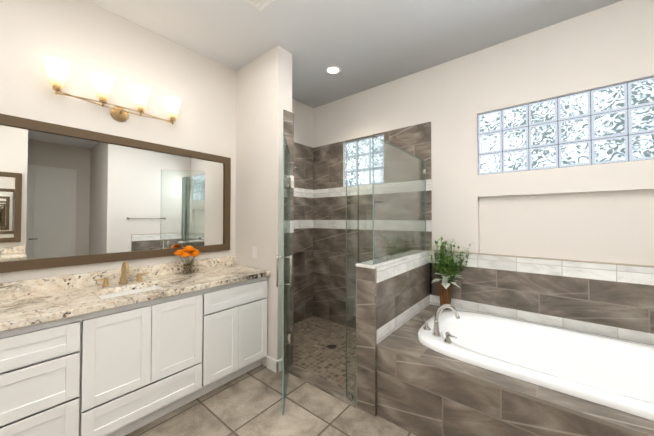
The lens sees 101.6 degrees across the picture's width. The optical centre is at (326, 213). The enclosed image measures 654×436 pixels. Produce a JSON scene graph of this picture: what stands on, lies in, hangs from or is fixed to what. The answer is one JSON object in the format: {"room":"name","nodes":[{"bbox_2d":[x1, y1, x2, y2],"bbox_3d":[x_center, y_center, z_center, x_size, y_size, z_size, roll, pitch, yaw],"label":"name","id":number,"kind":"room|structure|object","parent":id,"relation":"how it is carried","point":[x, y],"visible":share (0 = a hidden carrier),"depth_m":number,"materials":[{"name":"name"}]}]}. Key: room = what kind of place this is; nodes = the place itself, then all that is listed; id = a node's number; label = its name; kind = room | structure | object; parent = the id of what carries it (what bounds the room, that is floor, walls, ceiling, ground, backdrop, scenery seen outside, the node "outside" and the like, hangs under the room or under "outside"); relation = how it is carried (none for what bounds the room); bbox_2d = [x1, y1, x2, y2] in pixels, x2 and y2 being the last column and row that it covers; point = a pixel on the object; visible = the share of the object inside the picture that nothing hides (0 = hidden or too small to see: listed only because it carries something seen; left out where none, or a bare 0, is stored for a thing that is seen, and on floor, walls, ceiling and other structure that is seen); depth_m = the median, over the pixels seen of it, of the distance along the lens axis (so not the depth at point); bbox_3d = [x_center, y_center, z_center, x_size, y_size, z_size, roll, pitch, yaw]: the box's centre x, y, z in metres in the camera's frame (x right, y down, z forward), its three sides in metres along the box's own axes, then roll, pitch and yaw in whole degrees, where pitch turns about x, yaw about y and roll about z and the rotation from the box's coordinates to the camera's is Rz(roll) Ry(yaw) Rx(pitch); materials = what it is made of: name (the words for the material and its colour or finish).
{"room":"bathroom","nodes":[
{"label":"bathroom","id":0,"kind":"room"},
{"bbox_2d":[0,255,235,298],"bbox_3d":[-1.642,0.486,2.119,0.025,0.100,2.036,-1,-1,39],"label":"backsplash","id":1,"kind":"structure","parent":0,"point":[56,283],"depth_m":1.94,"materials":[{"name":"beige stone"}]},
{"bbox_2d":[0,0,312,282],"bbox_3d":[-1.757,-0.068,2.122,0.140,3.050,5.080,-1,-1,39],"label":"wall","id":2,"kind":"structure","parent":0,"point":[85,39],"depth_m":2.11,"materials":[{"name":"white paint"}]},
{"bbox_2d":[44,56,180,123],"bbox_3d":[-1.604,-0.881,2.089,0.154,0.280,0.850,-1,-1,39],"label":"sconce","id":3,"kind":"object","parent":2,"relation":"attached to","point":[57,69],"visible":1,"depth_m":1.98,"materials":[{"name":"white glass"}]},
{"bbox_2d":[0,113,230,272],"bbox_3d":[-1.650,-0.121,2.117,0.030,0.985,1.925,-1,-1,39],"label":"vanity mirror","id":4,"kind":"object","parent":2,"relation":"attached to","point":[70,196],"visible":1,"depth_m":2.02,"materials":[{"name":"brown mirror"}]},
{"bbox_2d":[294,251,304,275],"bbox_3d":[-0.443,0.684,3.683,0.106,0.320,0.300,-1,-1,39],"label":"tile niche","id":5,"kind":"object","parent":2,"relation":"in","point":[299,263],"visible":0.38,"depth_m":3.78,"materials":[{"name":"brown tile"}]},
{"bbox_2d":[293,142,312,323],"bbox_3d":[-0.549,0.250,3.486,0.012,2.460,1.088,-1,-1,39],"label":"shower wall tile","id":6,"kind":"structure","parent":2,"relation":"attached to","point":[303,241],"depth_m":3.75,"materials":[{"name":"brown tile"}]},
{"bbox_2d":[294,188,312,228],"bbox_3d":[-0.548,-0.080,3.491,0.014,0.560,1.088,-1,-1,39],"label":"wall tiles","id":7,"kind":"structure","parent":2,"relation":"attached to","point":[301,192],"depth_m":3.74,"materials":[{"name":"white tile"}]},
{"bbox_2d":[235,45,291,366],"bbox_3d":[-0.677,-0.057,2.779,0.710,3.050,0.180,-1,-1,39],"label":"wall","id":8,"kind":"structure","parent":0,"point":[263,91],"depth_m":2.62,"materials":[{"name":"white paint"}]},
{"bbox_2d":[252,247,256,257],"bbox_3d":[-0.733,0.389,2.694,0.070,0.115,0.008,-1,-1,39],"label":"switch plate","id":9,"kind":"object","parent":8,"relation":"attached to","point":[254,252],"visible":1,"depth_m":2.69,"materials":[{"name":"white plastic"}]},
{"bbox_2d":[267,356,277,372],"bbox_3d":[-0.512,1.408,2.494,0.154,0.110,0.014,-1,-1,39],"label":"baseboard","id":10,"kind":"structure","parent":8,"relation":"attached to","point":[272,363],"depth_m":2.48,"materials":[{"name":"white paint"}]},
{"bbox_2d":[276,358,281,372],"bbox_3d":[-0.438,1.408,2.473,0.014,0.110,0.074,-1,-1,39],"label":"baseboard","id":11,"kind":"structure","parent":8,"relation":"attached to","point":[279,364],"depth_m":2.46,"materials":[{"name":"white paint"}]},
{"bbox_2d":[283,110,293,364],"bbox_3d":[-0.373,0.234,2.576,0.012,2.460,0.127,-1,-1,39],"label":"end tile","id":12,"kind":"structure","parent":8,"relation":"attached to","point":[288,124],"depth_m":2.60,"materials":[{"name":"brown tile"}]},
{"bbox_2d":[290,175,293,232],"bbox_3d":[-0.372,-0.095,2.581,0.014,0.560,0.127,-1,-1,39],"label":"wall tile","id":13,"kind":"structure","parent":8,"relation":"attached to","point":[292,222],"depth_m":2.61,"materials":[{"name":"white tile"}]},
{"bbox_2d":[125,364,415,435],"bbox_3d":[0.497,1.486,0.318,6.200,0.120,5.280,-1,-1,39],"label":"floor","id":14,"kind":"structure","parent":0,"point":[249,403],"depth_m":1.92,"materials":[{"name":"tile"}]},
{"bbox_2d":[0,275,269,435],"bbox_3d":[-1.422,1.013,1.938,0.582,0.880,2.026,-1,-1,39],"label":"bathroom vanity","id":15,"kind":"object","parent":14,"relation":"on","point":[125,349],"depth_m":1.69,"materials":[{"name":"white paint"}]},
{"bbox_2d":[0,263,269,330],"bbox_3d":[-1.414,0.553,1.933,0.612,0.040,2.036,-1,-1,39],"label":"countertop","id":16,"kind":"structure","parent":15,"relation":"on","point":[25,310],"depth_m":1.73,"materials":[{"name":"beige stone"}]},
{"bbox_2d":[92,261,151,286],"bbox_3d":[-1.536,0.448,2.030,0.158,0.171,0.361,-1,-1,39],"label":"faucet","id":17,"kind":"object","parent":16,"relation":"on","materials":[{"name":"gold metal"}]},
{"bbox_2d":[100,283,159,298],"bbox_3d":[-1.380,0.645,1.900,0.314,0.169,0.425,-1,-1,39],"label":"sink","id":18,"kind":"object","parent":16,"relation":"in","point":[151,286],"depth_m":1.97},
{"bbox_2d":[173,245,199,274],"bbox_3d":[-1.252,0.413,2.412,0.161,0.254,0.228,-1,-1,39],"label":"flowers","id":19,"kind":"object","parent":16,"relation":"on","point":[193,252],"visible":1,"depth_m":2.39,"materials":[{"name":"orange plant"}]},
{"bbox_2d":[289,364,355,407],"bbox_3d":[-0.063,1.457,2.304,0.810,0.006,0.127,-1,-1,39],"label":"shower threshold","id":20,"kind":"object","parent":14,"relation":"on","point":[325,385],"visible":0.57,"depth_m":2.29,"materials":[{"name":"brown tile"}]},
{"bbox_2d":[276,133,291,414],"bbox_3d":[-0.320,0.433,2.250,0.116,2.028,0.652,0,-1,0],"label":"glass","id":21,"kind":"object","parent":20,"relation":"on","point":[287,258],"depth_m":2.16,"materials":[{"name":"clear glass"}]},
{"bbox_2d":[346,135,426,401],"bbox_3d":[0.631,0.443,2.475,0.245,2.040,1.174,-1,-1,42],"label":"glass","id":22,"kind":"object","parent":20,"relation":"on","point":[399,201],"depth_m":2.25,"materials":[{"name":"clear glass"}]},
{"bbox_2d":[293,316,355,393],"bbox_3d":[0.045,1.470,2.990,1.508,0.004,1.076,-1,-1,39],"label":"mosaic shower floor","id":23,"kind":"structure","parent":14,"relation":"on","point":[314,337],"depth_m":2.88,"materials":[{"name":"tile"}]},
{"bbox_2d":[375,269,376,415],"bbox_3d":[0.658,0.935,2.431,0.160,1.055,1.188,-1,-1,39],"label":"trim","id":24,"kind":"object","parent":14,"relation":"on","point":[375,354],"visible":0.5,"depth_m":1.93,"materials":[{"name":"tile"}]},
{"bbox_2d":[356,267,374,416],"bbox_3d":[0.283,0.927,1.969,0.158,1.055,0.004,-1,-1,39],"label":"wall tile","id":25,"kind":"object","parent":24,"relation":"attached to","point":[365,339],"visible":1,"depth_m":1.97,"materials":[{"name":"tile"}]},
{"bbox_2d":[355,251,429,268],"bbox_3d":[0.656,0.397,2.438,0.168,0.020,1.194,-1,-1,39],"label":"wall cap","id":26,"kind":"object","parent":24,"relation":"on","point":[375,266],"depth_m":2.10,"materials":[{"name":"white tile"}]},
{"bbox_2d":[376,253,429,343],"bbox_3d":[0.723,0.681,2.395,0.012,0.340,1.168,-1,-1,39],"label":"wall","id":27,"kind":"structure","parent":24,"relation":"attached to","point":[397,295],"depth_m":2.26,"materials":[{"name":"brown tile"}]},
{"bbox_2d":[377,304,653,435],"bbox_3d":[1.626,1.061,1.654,2.314,0.775,1.164,-1,-1,39],"label":"tub deck","id":28,"kind":"object","parent":14,"relation":"on","point":[452,371],"visible":1,"depth_m":1.74,"materials":[{"name":"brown tile"}]},
{"bbox_2d":[420,304,459,343],"bbox_3d":[0.836,0.792,2.011,0.326,0.225,0.287,-1,-1,39],"label":"faucet","id":29,"kind":"object","parent":28,"relation":"on","point":[429,332],"depth_m":1.98,"materials":[{"name":"silver metal"}]},
{"bbox_2d":[428,237,470,309],"bbox_3d":[1.183,0.593,2.568,0.409,0.726,0.308,-1,-1,39],"label":"potted plant","id":30,"kind":"object","parent":28,"relation":"on","point":[445,283],"visible":1,"depth_m":2.61,"materials":[{"name":"green plant"}]},
{"bbox_2d":[87,0,622,107],"bbox_3d":[0.497,-1.684,0.373,6.200,0.120,5.280,-1,-1,39],"label":"ceiling","id":31,"kind":"structure","parent":0,"point":[363,45],"depth_m":2.30,"materials":[{"name":"paint"}]},
{"bbox_2d":[246,0,273,10],"bbox_3d":[-0.498,-1.590,1.874,0.300,0.016,0.300,-1,-1,39],"label":"ceiling vent","id":32,"kind":"object","parent":31,"relation":"in","point":[259,5],"visible":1,"depth_m":2.00,"materials":[{"name":"white paint"}]},
{"bbox_2d":[325,65,340,73],"bbox_3d":[0.068,-1.574,2.922,0.170,0.012,0.170,-1,-1,39],"label":"recessed light","id":33,"kind":"object","parent":31,"relation":"in","point":[333,69],"visible":1,"depth_m":2.91,"materials":[{"name":"white paint"}]},
{"bbox_2d":[313,0,653,309],"bbox_3d":[1.400,-0.058,2.729,4.000,3.050,0.160,-1,-1,39],"label":"wall","id":34,"kind":"structure","parent":0,"point":[601,212],"depth_m":2.36,"materials":[{"name":"white paint"}]},
{"bbox_2d":[345,135,383,186],"bbox_3d":[0.491,-0.660,3.444,0.598,0.598,0.094,-1,-1,39],"label":"window","id":35,"kind":"structure","parent":34,"relation":"in","point":[359,164],"depth_m":3.44,"materials":[{"name":"white"}]},
{"bbox_2d":[313,122,431,328],"bbox_3d":[0.455,0.248,3.380,1.705,2.460,0.012,-1,-1,39],"label":"wall tiles","id":36,"kind":"structure","parent":34,"relation":"attached to","point":[329,274],"depth_m":3.60,"materials":[{"name":"brown tile"}]},
{"bbox_2d":[313,179,431,231],"bbox_3d":[0.454,-0.082,3.385,1.705,0.560,0.014,-1,-1,39],"label":"wall tile","id":37,"kind":"structure","parent":34,"relation":"attached to","point":[332,192],"depth_m":3.55,"materials":[{"name":"white tile"}]},
{"bbox_2d":[430,251,653,345],"bbox_3d":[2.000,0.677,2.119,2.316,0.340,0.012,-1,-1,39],"label":"wall tile","id":38,"kind":"structure","parent":34,"relation":"attached to","point":[628,306],"depth_m":2.18,"materials":[{"name":"brown tile"}]},
{"bbox_2d":[430,250,653,267],"bbox_3d":[1.996,0.375,2.119,2.316,0.014,0.024,-1,-1,39],"label":"trim","id":39,"kind":"structure","parent":34,"relation":"attached to","point":[626,264],"depth_m":2.17,"materials":[{"name":"white tile"}]},
{"bbox_2d":[478,77,653,174],"bbox_3d":[2.190,-0.683,2.078,1.780,0.598,0.094,-1,-1,39],"label":"window","id":40,"kind":"structure","parent":34,"relation":"in","point":[611,124],"depth_m":2.17,"materials":[{"name":"white"}]}
]}

